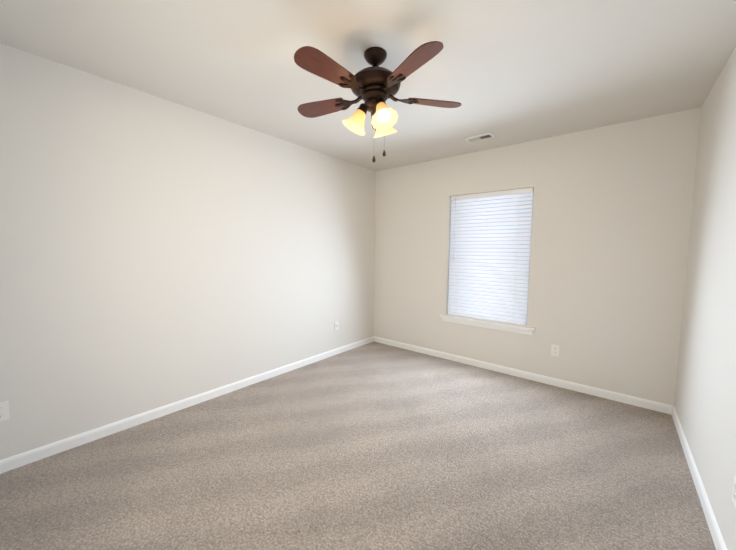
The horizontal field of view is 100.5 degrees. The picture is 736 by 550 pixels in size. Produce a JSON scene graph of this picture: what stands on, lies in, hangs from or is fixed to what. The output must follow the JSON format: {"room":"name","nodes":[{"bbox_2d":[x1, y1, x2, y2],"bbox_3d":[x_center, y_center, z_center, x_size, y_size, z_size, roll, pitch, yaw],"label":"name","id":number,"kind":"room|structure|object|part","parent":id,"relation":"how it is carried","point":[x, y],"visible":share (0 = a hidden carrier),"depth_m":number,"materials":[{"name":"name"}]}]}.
{"room":"empty bedroom","nodes":[
{"label":"empty bedroom","id":0,"kind":"room"},
{"bbox_2d":[0,43,375,459],"bbox_3d":[-1.169,-0.157,3.101,0.140,2.511,4.120,4,6,39],"label":"wall","id":1,"kind":"structure","parent":0,"point":[156,252],"depth_m":2.35,"materials":[{"name":"white paint"}]},
{"bbox_2d":[0,401,9,421],"bbox_3d":[-2.188,0.815,1.820,0.008,0.115,0.070,4,6,39],"label":"electrical outlet","id":2,"kind":"object","parent":1,"relation":"attached to","point":[4,410],"visible":1,"depth_m":1.83,"materials":[{"name":"white plastic"}]},
{"bbox_2d":[0,337,371,473],"bbox_3d":[-1.124,1.061,3.146,0.013,0.078,3.840,4,6,39],"label":"baseboard","id":3,"kind":"structure","parent":1,"relation":"attached to","point":[30,456],"depth_m":2.39,"materials":[{"name":"white paint"}]},
{"bbox_2d":[334,321,338,329],"bbox_3d":[-0.406,0.663,3.990,0.017,0.115,0.070,4,6,39],"label":"outlet","id":4,"kind":"object","parent":1,"relation":"attached to","point":[336,325],"visible":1,"depth_m":3.99,"materials":[{"name":"white plastic"}]},
{"bbox_2d":[0,341,715,549],"bbox_3d":[0.123,1.242,2.137,3.517,0.100,4.120,4,6,39],"label":"floor","id":5,"kind":"structure","parent":0,"point":[373,445],"depth_m":1.86,"materials":[{"name":"carpet"}]},
{"bbox_2d":[0,0,735,170],"bbox_3d":[0.154,-1.362,1.938,3.517,0.100,4.120,4,6,39],"label":"ceiling","id":6,"kind":"structure","parent":0,"point":[507,72],"depth_m":1.83,"materials":[{"name":"white paint"}]},
{"bbox_2d":[294,41,460,161],"bbox_3d":[0.010,-0.983,1.808,1.052,0.638,1.025,4,6,39],"label":"ceiling fan","id":7,"kind":"object","parent":6,"relation":"hanging from","point":[375,87],"visible":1,"depth_m":1.74,"materials":[{"name":"brown wood"}]},
{"bbox_3d":[0.058,-0.921,1.850,0.364,0.147,0.346,4,6,39],"label":"lamp shade","id":8,"kind":"part","parent":7,"relation":"part of","materials":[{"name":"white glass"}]},
{"bbox_2d":[464,132,495,142],"bbox_3d":[1.127,-1.383,3.094,0.280,0.012,0.150,4,6,39],"label":"ceiling vent","id":9,"kind":"object","parent":6,"relation":"in","point":[480,137],"visible":1,"depth_m":3.08,"materials":[{"name":"white metal"}]},
{"bbox_2d":[374,108,700,405],"bbox_3d":[1.397,-0.163,3.576,3.237,2.511,0.140,4,6,39],"label":"wall","id":10,"kind":"structure","parent":0,"point":[611,218],"depth_m":2.97,"materials":[{"name":"white paint"}]},
{"bbox_2d":[440,314,534,334],"bbox_3d":[1.360,0.571,3.588,1.078,0.080,0.115,4,6,39],"label":"window sill","id":11,"kind":"structure","parent":10,"relation":"attached to","point":[494,325],"depth_m":3.51,"materials":[{"name":"white paint"}]},
{"bbox_2d":[447,187,533,325],"bbox_3d":[1.371,-0.207,3.543,0.907,1.473,0.066,4,6,39],"label":"window blind","id":12,"kind":"object","parent":10,"relation":"attached to","point":[490,236],"visible":0.9,"depth_m":3.51,"materials":[{"name":"white plastic"}]},
{"bbox_2d":[372,336,667,413],"bbox_3d":[1.335,1.054,3.608,3.180,0.078,0.013,4,6,39],"label":"baseboard","id":13,"kind":"structure","parent":10,"relation":"attached to","point":[640,402],"depth_m":3.22,"materials":[{"name":"white paint"}]},
{"bbox_2d":[526,201,532,323],"bbox_3d":[1.418,-0.202,3.601,0.923,1.495,0.070,4,6,39],"label":"window","id":14,"kind":"structure","parent":10,"relation":"in","point":[529,260],"depth_m":3.30,"materials":[{"name":"white plastic"}]},
{"bbox_2d":[551,344,558,356],"bbox_3d":[1.910,0.770,3.123,0.070,0.115,0.008,4,6,39],"label":"electrical outlet","id":15,"kind":"object","parent":10,"relation":"attached to","point":[554,350],"visible":1,"depth_m":3.12,"materials":[{"name":"white plastic"}]},
{"bbox_2d":[674,47,735,549],"bbox_3d":[1.446,0.037,0.974,0.140,2.511,4.120,4,6,39],"label":"wall","id":16,"kind":"structure","parent":0,"point":[705,400],"depth_m":1.77,"materials":[{"name":"white paint"}]},
{"bbox_2d":[668,404,726,549],"bbox_3d":[1.373,1.245,1.115,0.013,0.078,3.840,4,6,39],"label":"baseboard","id":17,"kind":"structure","parent":16,"relation":"attached to","point":[719,543],"depth_m":1.71,"materials":[{"name":"white paint"}]},
{"bbox_2d":[732,475,735,507],"bbox_3d":[1.529,0.902,1.272,0.008,0.115,0.070,4,6,39],"label":"electrical outlet","id":18,"kind":"object","parent":16,"relation":"attached to","point":[734,493],"visible":1,"depth_m":1.28,"materials":[{"name":"white plastic"}]}
]}

